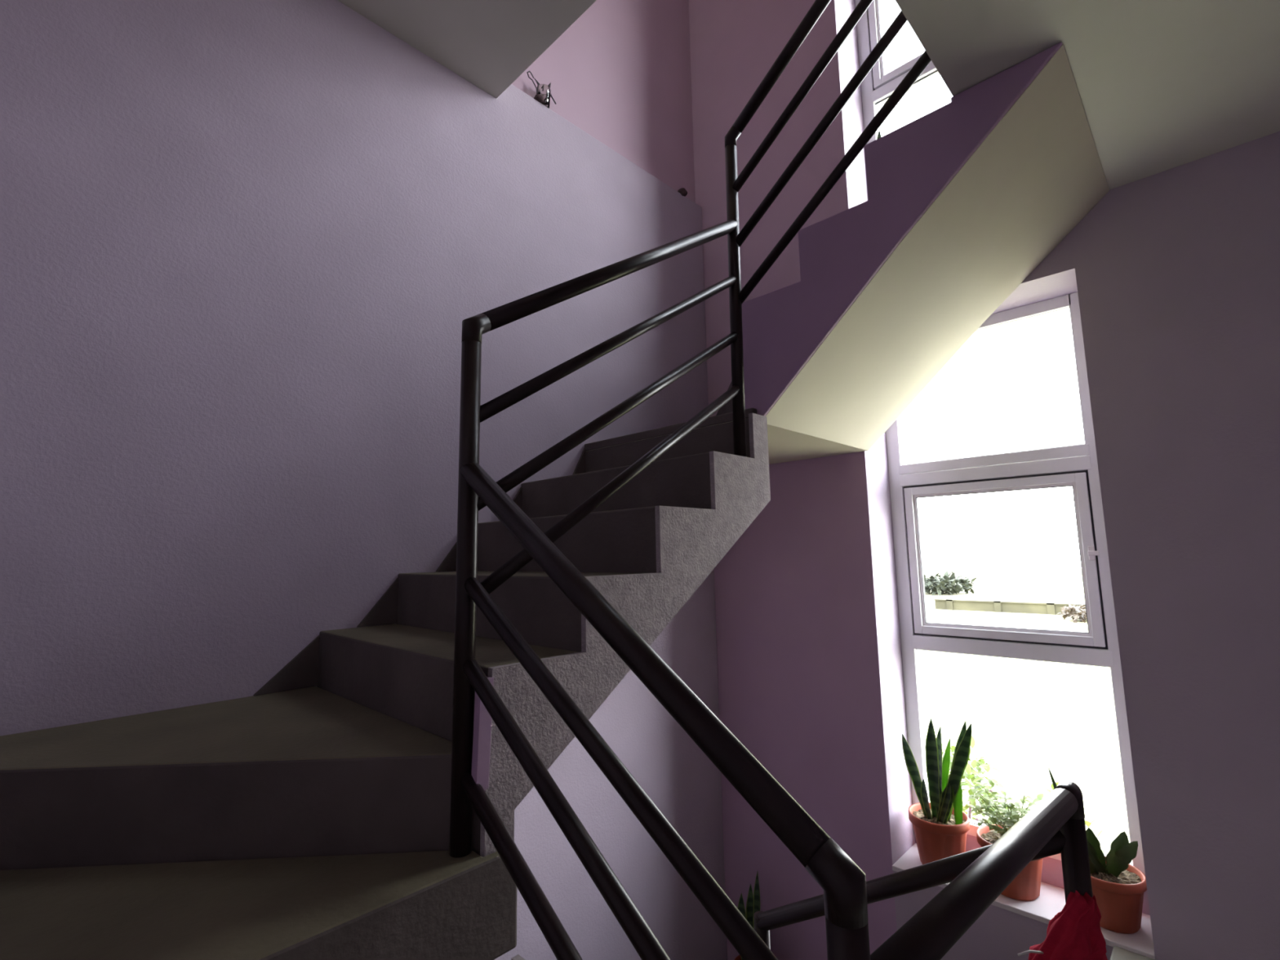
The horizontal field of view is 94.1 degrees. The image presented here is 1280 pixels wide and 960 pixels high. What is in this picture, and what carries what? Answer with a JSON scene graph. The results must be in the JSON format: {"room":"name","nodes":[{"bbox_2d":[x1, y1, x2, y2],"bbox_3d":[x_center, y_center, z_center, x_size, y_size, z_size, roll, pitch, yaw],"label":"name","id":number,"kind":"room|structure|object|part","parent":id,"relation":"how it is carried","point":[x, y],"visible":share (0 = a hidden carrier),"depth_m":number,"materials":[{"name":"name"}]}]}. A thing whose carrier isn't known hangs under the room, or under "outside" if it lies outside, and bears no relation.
{"room":"stairwell","nodes":[
{"label":"stairwell","id":0,"kind":"room"},
{"bbox_2d":[0,0,727,959],"bbox_3d":[-0.819,1.399,2.168,0.320,6.393,3.284,-8,-10,44],"label":"wall","id":1,"kind":"structure","parent":0,"point":[246,247],"depth_m":1.89,"materials":[{"name":"purple paint"}]},
{"bbox_2d":[0,413,770,959],"bbox_3d":[-0.617,0.325,1.560,1.021,1.246,2.134,-8,-10,44],"label":"flight","id":2,"kind":"object","parent":1,"relation":"attached to","point":[295,819],"visible":0.8,"depth_m":1.16,"materials":[{"name":"dark grey-brown paint"},{"name":"rough grey plaster"}]},
{"bbox_3d":[-1.058,0.552,1.799,0.012,0.161,0.180,-8,-10,44],"label":"skirting","id":3,"kind":"part","parent":2,"relation":"part of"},
{"bbox_3d":[-0.878,0.405,2.008,0.012,0.165,0.140,-8,-10,44],"label":"skirting","id":4,"kind":"part","parent":2,"relation":"part of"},
{"bbox_3d":[-0.697,0.253,2.219,0.012,0.172,0.130,-8,-10,44],"label":"skirting","id":5,"kind":"part","parent":2,"relation":"part of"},
{"bbox_3d":[-0.524,0.097,2.420,0.012,0.170,0.120,-8,-10,44],"label":"skirting","id":6,"kind":"part","parent":2,"relation":"part of","materials":[{"name":"grey concrete"}]},
{"bbox_3d":[-0.284,-0.066,2.694,0.012,0.202,0.110,-8,-10,44],"label":"skirting","id":7,"kind":"part","parent":2,"relation":"part of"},
{"bbox_2d":[448,219,739,857],"bbox_3d":[-0.016,-0.091,1.596,0.047,1.697,1.024,-8,-10,44],"label":"stair railing","id":8,"kind":"object","parent":2,"relation":"on","point":[472,414],"visible":0.98,"depth_m":1.32,"materials":[{"name":"black metal"}]},
{"bbox_3d":[-0.351,0.195,1.206,0.047,1.047,0.044,-8,-10,44],"label":"post","id":9,"kind":"part","parent":8,"relation":"part of","materials":[{"name":"black metal"}]},
{"bbox_3d":[-0.020,-0.602,1.662,0.041,0.667,1.012,-8,-10,44],"label":"handrail","id":10,"kind":"part","parent":8,"relation":"part of","materials":[{"name":"black metal"}]},
{"bbox_2d":[724,0,931,457],"bbox_3d":[0.605,-1.169,1.837,0.812,2.147,0.061,-7,-9,40],"label":"stair railing","id":11,"kind":"object","parent":2,"relation":"on","point":[734,183],"visible":0.93,"depth_m":1.94,"materials":[{"name":"black metal"}]},
{"bbox_3d":[0.324,-0.637,2.025,0.041,1.147,0.061,-8,-10,44],"label":"post","id":12,"kind":"part","parent":11,"relation":"part of","materials":[{"name":"black metal"}]},
{"bbox_3d":[0.598,-1.544,1.883,0.795,0.640,0.041,-8,-10,42],"label":"handrail","id":13,"kind":"part","parent":11,"relation":"part of","materials":[{"name":"black metal"}]},
{"bbox_2d":[337,0,596,98],"bbox_3d":[-0.823,-1.853,1.648,1.042,0.168,1.645,-8,-10,44],"label":"landing slab","id":14,"kind":"object","parent":1,"relation":"attached to","point":[489,44],"visible":1,"depth_m":2.24,"materials":[{"name":"paint"}]},
{"bbox_2d":[526,71,555,108],"bbox_3d":[-0.468,-1.828,2.788,0.068,0.151,0.159,-8,-10,44],"label":"wire tangle","id":15,"kind":"object","parent":1,"relation":"on","point":[538,96],"visible":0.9,"depth_m":2.78,"materials":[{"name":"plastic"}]},
{"bbox_2d":[677,187,687,196],"bbox_3d":[0.247,-1.688,3.503,0.062,0.046,0.062,-8,-10,44],"label":"lump","id":16,"kind":"object","parent":1,"relation":"on","point":[682,191],"visible":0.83,"depth_m":3.48,"materials":[{"name":"black"}]},
{"bbox_2d":[511,0,695,203],"bbox_3d":[-0.911,-2.915,2.714,0.240,2.407,3.284,-8,-10,44],"label":"wall","id":17,"kind":"structure","parent":0,"point":[620,73],"depth_m":3.34,"materials":[{"name":"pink paint"}]},
{"bbox_2d":[688,0,1279,959],"bbox_3d":[1.607,0.201,2.464,3.632,8.750,0.338,-8,-10,44],"label":"wall","id":18,"kind":"structure","parent":0,"point":[1174,273],"depth_m":2.17,"materials":[{"name":"purple paint"}]},
{"bbox_2d":[584,42,1109,472],"bbox_3d":[0.749,-0.496,2.466,1.894,1.081,0.958,-8,-10,44],"label":"flight","id":19,"kind":"object","parent":18,"relation":"attached to","point":[968,197],"visible":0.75,"depth_m":2.03,"materials":[{"name":"paint"}]},
{"bbox_2d":[854,0,939,144],"bbox_3d":[1.435,-2.379,2.893,0.863,2.427,0.336,-8,-10,44],"label":"window","id":20,"kind":"structure","parent":18,"relation":"in","point":[877,86],"depth_m":3.20,"materials":[{"name":"white paint"}]},
{"bbox_3d":[1.530,-2.429,2.999,0.863,2.305,0.060,-8,-10,44],"label":"frame","id":21,"kind":"part","parent":20,"relation":"part of","materials":[{"name":"white plastic"}]},
{"bbox_2d":[876,129,881,138],"bbox_3d":[1.228,-1.471,2.959,0.230,0.610,0.230,-8,-10,44],"label":"potted snake plant","id":22,"kind":"object","parent":20,"relation":"on","point":[879,135],"visible":0.02,"depth_m":3.00,"materials":[{"name":"green plant"}]},
{"bbox_3d":[1.521,-2.477,2.999,0.722,0.694,0.049,-8,-10,44],"label":"sash","id":23,"kind":"part","parent":20,"relation":"part of","materials":[{"name":"white plastic"}]},
{"bbox_2d":[885,292,1155,959],"bbox_3d":[1.490,0.449,2.540,0.863,2.427,0.336,-8,-10,44],"label":"window","id":24,"kind":"structure","parent":18,"relation":"in","point":[1076,466],"depth_m":2.54,"materials":[{"name":"white paint"}]},
{"bbox_2d":[902,718,972,864],"bbox_3d":[1.297,1.347,2.594,0.249,0.626,0.238,-3,-7,12],"label":"potted snake plant","id":25,"kind":"object","parent":24,"relation":"on","point":[940,825],"visible":0.94,"depth_m":2.54,"materials":[{"name":"green plant"}]},
{"bbox_3d":[1.295,1.552,2.569,0.238,0.213,0.238,-8,-10,44],"label":"pot","id":26,"kind":"part","parent":25,"relation":"part of","materials":[{"name":"ceramic"}]},
{"bbox_3d":[1.577,0.350,2.646,0.722,0.694,0.049,-8,-10,44],"label":"sash","id":27,"kind":"part","parent":24,"relation":"part of","materials":[{"name":"white plastic"}]},
{"bbox_2d":[968,782,1043,901],"bbox_3d":[1.481,1.450,2.399,0.266,0.365,0.238,-8,-10,44],"label":"potted leafy plant","id":28,"kind":"object","parent":24,"relation":"on","point":[1026,886],"visible":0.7,"depth_m":2.37,"materials":[{"name":"green plant"}]},
{"bbox_3d":[1.475,1.374,2.415,0.214,0.193,0.157,-4,-8,22],"label":"stem","id":29,"kind":"part","parent":28,"relation":"part of","materials":[{"name":"green plant"}]},
{"bbox_3d":[1.490,1.534,2.381,0.238,0.195,0.238,-8,-10,44],"label":"pot","id":30,"kind":"part","parent":28,"relation":"part of","materials":[{"name":"ceramic"}]},
{"bbox_3d":[1.492,1.641,2.369,0.863,0.020,0.276,-8,-10,44],"label":"sill","id":31,"kind":"part","parent":24,"relation":"part of","materials":[{"name":"white paint"}]},
{"bbox_3d":[1.808,0.292,2.371,0.036,0.056,0.030,-8,-10,44],"label":"handle","id":32,"kind":"part","parent":24,"relation":"part of","materials":[{"name":"white paint"}]},
{"bbox_2d":[1048,766,1146,933],"bbox_3d":[1.708,1.352,2.190,0.224,0.500,0.224,-1,-7,0],"label":"potted plant","id":33,"kind":"object","parent":24,"relation":"on","point":[1118,886],"visible":0.69,"depth_m":2.12,"materials":[{"name":"ceramic"}]},
{"bbox_2d":[895,0,1279,190],"bbox_3d":[1.017,-1.330,0.804,1.483,0.168,3.084,-8,-10,44],"label":"landing slab","id":34,"kind":"object","parent":18,"relation":"attached to","point":[1162,85],"depth_m":1.62,"materials":[{"name":"paint"}]},
{"bbox_3d":[0.804,2.331,2.113,1.894,1.081,0.958,-8,-10,44],"label":"flight","id":35,"kind":"object","parent":18,"relation":"attached to","visible":0},
{"bbox_2d":[734,871,759,959],"bbox_3d":[0.538,2.155,2.799,0.210,0.660,0.210,-8,-10,44],"label":"potted snake plant","id":36,"kind":"object","parent":35,"relation":"on","point":[753,904],"visible":0.24,"depth_m":2.82,"materials":[{"name":"green plant"}]},
{"bbox_3d":[0.542,2.378,2.771,0.210,0.210,0.210,-8,-10,44],"label":"pot","id":37,"kind":"part","parent":36,"relation":"part of","materials":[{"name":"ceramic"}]},
{"bbox_2d":[1090,855,1146,933],"bbox_3d":[1.712,1.512,2.170,0.224,0.178,0.224,-8,-10,44],"label":"pot","id":38,"kind":"object","parent":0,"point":[1118,893],"depth_m":2.10,"materials":[{"name":"ceramic"}]},
{"bbox_2d":[1110,946,1155,959],"bbox_3d":[1.083,1.496,0.441,1.455,0.170,3.084,-8,-10,44],"label":"floor","id":39,"kind":"structure","parent":0,"point":[1117,953],"depth_m":1.99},
{"bbox_2d":[511,954,524,959],"bbox_3d":[-0.372,1.202,0.486,0.635,0.750,1.075,-8,-10,44],"label":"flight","id":40,"kind":"object","parent":39,"relation":"on","point":[517,957],"visible":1,"depth_m":1.12,"materials":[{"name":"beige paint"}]},
{"bbox_2d":[460,462,870,959],"bbox_3d":[-0.051,0.699,0.876,0.803,1.563,0.045,-8,-10,42],"label":"stair railing","id":41,"kind":"object","parent":39,"relation":"on","point":[842,882],"visible":1,"depth_m":0.86,"materials":[{"name":"black metal"}]},
{"bbox_3d":[0.233,0.938,0.587,0.044,1.006,0.044,-8,-10,44],"label":"post","id":42,"kind":"part","parent":41,"relation":"part of","materials":[{"name":"black metal"}]},
{"bbox_2d":[870,781,1093,959],"bbox_3d":[0.570,1.021,0.885,0.910,0.902,0.048,5,-10,-42],"label":"stair railing","id":43,"kind":"object","parent":39,"relation":"on","point":[937,926],"visible":1,"depth_m":0.91,"materials":[{"name":"black metal"}]},
{"bbox_2d":[753,830,1066,949],"bbox_3d":[0.633,1.733,1.413,0.046,1.981,0.862,5,-9,-39],"label":"stair railing","id":44,"kind":"object","parent":43,"relation":"attached to","point":[943,871],"visible":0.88,"depth_m":1.46,"materials":[{"name":"black metal"}]},
{"bbox_3d":[0.378,2.032,1.693,0.045,1.467,0.045,-8,-10,44],"label":"post","id":45,"kind":"part","parent":44,"relation":"part of","materials":[{"name":"black metal"}]},
{"bbox_2d":[1017,890,1107,959],"bbox_3d":[0.811,1.041,1.134,0.172,0.458,0.175,-8,-10,44],"label":"cloth","id":46,"kind":"object","parent":43,"relation":"hanging from","point":[1074,933],"visible":1,"depth_m":1.15,"materials":[{"name":"red fabric"}]},
{"bbox_3d":[0.889,1.074,1.170,0.047,0.855,0.047,-8,-10,44],"label":"post","id":47,"kind":"part","parent":43,"relation":"part of","materials":[{"name":"black metal"}]},
{"label":"outside","id":48,"kind":"structure","parent":0,"visible":0},
{"bbox_2d":[919,568,1132,862],"bbox_3d":[39.150,11.331,60.836,210.000,0.300,136.928,-8,-10,44],"label":"ground","id":49,"kind":"structure","parent":48,"point":[1027,717],"depth_m":16.21,"materials":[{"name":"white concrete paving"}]},
{"bbox_2d":[924,569,977,595],"bbox_3d":[29.084,10.028,57.520,6.252,2.787,6.759,-8,-10,44],"label":"shrub","id":50,"kind":"object","parent":49,"relation":"on","point":[944,584],"visible":0.88,"depth_m":56.11,"materials":[{"name":"green plant"}]},
{"bbox_2d":[942,735,1013,824],"bbox_3d":[3.775,4.132,7.071,1.519,2.067,1.417,1,-7,-15],"label":"shrub","id":51,"kind":"object","parent":49,"relation":"on","point":[969,769],"visible":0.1,"depth_m":7.02,"materials":[{"name":"green plant"}]},
{"bbox_3d":[3.826,4.484,7.051,0.804,1.308,0.933,-8,-10,44],"label":"stem","id":52,"kind":"part","parent":51,"relation":"part of","materials":[{"name":"green plant"}]},
{"bbox_2d":[933,598,1085,614],"bbox_3d":[29.741,7.773,35.032,23.200,0.720,0.800,-8,-10,44],"label":"wall","id":53,"kind":"structure","parent":49,"relation":"on","point":[997,606],"depth_m":39.88,"materials":[{"name":"beige concrete"}]},
{"bbox_2d":[1025,782,1106,853],"bbox_3d":[4.101,3.988,5.804,0.991,2.025,1.515,-8,-10,44],"label":"shrub","id":54,"kind":"object","parent":49,"relation":"on","point":[1039,797],"visible":0.02,"depth_m":5.98,"materials":[{"name":"green plant"}]},
{"bbox_2d":[1056,602,1087,622],"bbox_3d":[25.658,7.752,34.366,2.701,1.270,3.478,-8,-10,44],"label":"shrub","id":55,"kind":"object","parent":49,"relation":"on","point":[1067,611],"visible":0.6,"depth_m":34.35,"materials":[{"name":"white plant"}]}
]}

